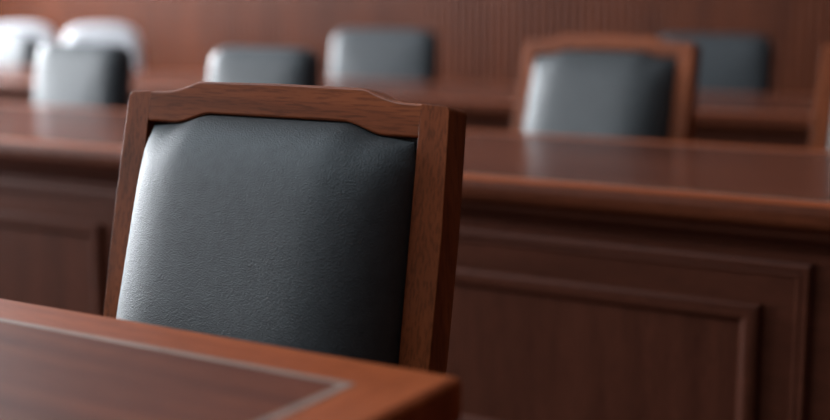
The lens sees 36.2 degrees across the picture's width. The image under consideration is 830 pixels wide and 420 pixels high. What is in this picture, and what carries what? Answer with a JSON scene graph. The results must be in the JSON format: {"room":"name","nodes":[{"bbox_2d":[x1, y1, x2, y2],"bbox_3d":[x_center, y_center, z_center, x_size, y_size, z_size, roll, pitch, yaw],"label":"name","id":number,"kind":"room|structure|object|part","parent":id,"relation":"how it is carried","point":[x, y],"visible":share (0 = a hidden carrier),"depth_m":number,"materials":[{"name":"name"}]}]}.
{"room":"courtroom","nodes":[
{"label":"courtroom","id":0,"kind":"room"},
{"bbox_2d":[0,0,829,95],"bbox_3d":[1.546,-1.909,7.097,12.645,3.700,0.200,6,11,31],"label":"wall","id":1,"kind":"structure","parent":0,"point":[481,41],"depth_m":7.93,"materials":[{"name":"brown wood"}]},
{"bbox_3d":[-1.396,0.733,2.668,12.600,0.100,11.650,6,11,31],"label":"floor","id":2,"kind":"structure","parent":0,"visible":0},
{"bbox_2d":[0,35,39,67],"bbox_3d":[-2.571,-0.556,7.443,0.480,0.918,0.637,6,11,31],"label":"upholstered chair","id":3,"kind":"object","parent":2,"relation":"on","point":[15,50],"visible":0.29,"depth_m":7.49,"materials":[{"name":"black leather"}]},
{"bbox_2d":[0,22,56,49],"bbox_3d":[-2.680,-0.763,8.530,0.520,0.978,0.649,-1,9,-9],"label":"chair","id":4,"kind":"object","parent":2,"relation":"on","point":[44,34],"visible":0.09,"depth_m":8.69,"materials":[{"name":"white leather"}]},
{"bbox_2d":[34,43,132,109],"bbox_3d":[-1.370,-0.110,4.563,0.450,0.958,0.644,6,11,31],"label":"upholstered chair","id":5,"kind":"object","parent":2,"relation":"on","point":[86,75],"visible":0.22,"depth_m":4.64,"materials":[{"name":"black leather"}]},
{"bbox_2d":[64,23,141,70],"bbox_3d":[-2.013,-0.698,8.130,0.520,0.978,0.649,-1,9,-9],"label":"chair","id":6,"kind":"object","parent":2,"relation":"on","point":[101,33],"visible":0.17,"depth_m":8.28,"materials":[{"name":"white leather"}]},
{"bbox_2d":[0,299,461,419],"bbox_3d":[-0.955,0.515,1.321,1.798,0.760,0.896,6,11,31],"label":"desk","id":7,"kind":"object","parent":2,"relation":"on","point":[56,364],"visible":1,"depth_m":1.17,"materials":[{"name":"brown wood"}]},
{"bbox_3d":[-0.955,0.142,1.261,1.634,0.004,0.730,6,11,31],"label":"panel","id":8,"kind":"part","parent":7,"relation":"part of","materials":[{"name":"brown wood"}]},
{"bbox_2d":[209,47,320,85],"bbox_3d":[-0.648,-0.040,4.130,0.450,0.958,0.644,6,11,31],"label":"upholstered chair","id":9,"kind":"object","parent":2,"relation":"on","point":[275,65],"visible":0.16,"depth_m":4.22,"materials":[{"name":"black leather"}]},
{"bbox_2d":[104,82,466,375],"bbox_3d":[-0.307,0.366,1.493,0.525,1.000,0.594,6,11,31],"label":"chair","id":10,"kind":"object","parent":2,"relation":"on","point":[325,220],"visible":0.8,"depth_m":1.54,"materials":[{"name":"black leather"}]},
{"bbox_3d":[-0.167,-0.132,1.646,0.432,0.065,0.053,6,11,31],"label":"rail","id":11,"kind":"part","parent":10,"relation":"part of","materials":[{"name":"brown wood"}]},
{"bbox_3d":[-0.186,0.073,1.648,0.438,0.387,0.096,6,11,31],"label":"panel","id":12,"kind":"part","parent":10,"relation":"part of","materials":[{"name":"black leather"}]},
{"bbox_2d":[330,28,438,81],"bbox_3d":[-0.268,-0.363,6.049,0.590,0.983,0.645,5,10,26],"label":"upholstered chair","id":13,"kind":"object","parent":2,"relation":"on","point":[368,54],"visible":0.19,"depth_m":6.15,"materials":[{"name":"black leather"}]},
{"bbox_2d":[0,66,814,148],"bbox_3d":[-0.706,-0.186,5.654,8.083,0.760,0.945,6,11,31],"label":"desk","id":14,"kind":"object","parent":2,"relation":"on","point":[743,119],"visible":0.02,"depth_m":4.55,"materials":[{"name":"brown wood"}]},
{"bbox_3d":[-0.936,-0.436,5.233,8.056,0.042,0.036,6,11,31],"label":"cornice moulding","id":15,"kind":"part","parent":14,"relation":"part of","materials":[{"name":"brown wood"}]},
{"bbox_3d":[-0.708,-0.559,5.594,7.916,0.004,0.779,6,11,31],"label":"panel","id":16,"kind":"part","parent":14,"relation":"part of","materials":[{"name":"brown wood"}]},
{"bbox_3d":[0.487,-0.003,4.442,1.531,0.525,0.012,6,11,31],"label":"panel frame","id":17,"kind":"part","parent":14,"relation":"part of","materials":[{"name":"brown wood"}]},
{"bbox_2d":[0,103,829,419],"bbox_3d":[-0.464,0.176,3.418,6.530,0.760,0.905,6,11,31],"label":"desk","id":18,"kind":"object","parent":2,"relation":"on","point":[597,278],"visible":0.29,"depth_m":2.47,"materials":[{"name":"brown wood"}]},
{"bbox_3d":[-1.357,0.148,3.476,1.380,0.347,0.019,6,11,31],"label":"panel moulding","id":19,"kind":"part","parent":18,"relation":"part of","materials":[{"name":"brown wood"}]},
{"bbox_3d":[-1.355,0.153,3.480,1.556,0.525,0.012,6,11,31],"label":"panel frame","id":20,"kind":"part","parent":18,"relation":"part of","materials":[{"name":"brown wood"}]},
{"bbox_3d":[-0.464,-0.197,3.357,6.366,0.004,0.739,6,11,31],"label":"panel","id":21,"kind":"part","parent":18,"relation":"part of","materials":[{"name":"brown wood"}]},
{"bbox_3d":[-0.683,-0.077,3.013,6.506,0.042,0.036,6,11,31],"label":"cornice moulding","id":22,"kind":"part","parent":18,"relation":"part of","materials":[{"name":"brown wood"}]},
{"bbox_3d":[0.027,0.282,2.645,1.380,0.347,0.019,6,11,31],"label":"panel moulding","id":23,"kind":"part","parent":18,"relation":"part of","materials":[{"name":"brown wood"}]},
{"bbox_3d":[0.029,0.288,2.649,1.556,0.525,0.012,6,11,31],"label":"panel frame","id":24,"kind":"part","parent":18,"relation":"part of","materials":[{"name":"brown wood"}]},
{"bbox_2d":[512,34,700,142],"bbox_3d":[0.368,0.046,3.411,0.551,1.018,0.623,7,12,38],"label":"chair","id":25,"kind":"object","parent":2,"relation":"on","point":[639,87],"visible":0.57,"depth_m":3.46,"materials":[{"name":"black leather"}]},
{"bbox_3d":[0.543,-0.459,3.555,0.454,0.066,0.056,7,12,38],"label":"rail","id":26,"kind":"part","parent":25,"relation":"part of","materials":[{"name":"brown wood"}]},
{"bbox_3d":[0.520,-0.250,3.558,0.460,0.394,0.101,7,12,38],"label":"panel","id":27,"kind":"part","parent":25,"relation":"part of","materials":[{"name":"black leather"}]},
{"bbox_2d":[659,33,774,93],"bbox_3d":[1.145,-0.223,5.201,0.530,0.978,0.646,4,10,25],"label":"upholstered chair","id":28,"kind":"object","parent":2,"relation":"on","point":[729,63],"visible":0.18,"depth_m":5.28,"materials":[{"name":"black leather"}]},
{"bbox_2d":[809,44,829,150],"bbox_3d":[1.131,0.121,2.953,0.551,1.018,0.623,6,11,31],"label":"chair","id":29,"kind":"object","parent":2,"relation":"on","point":[820,130],"visible":0.09,"depth_m":3.23,"materials":[{"name":"brown wood"}]}
]}

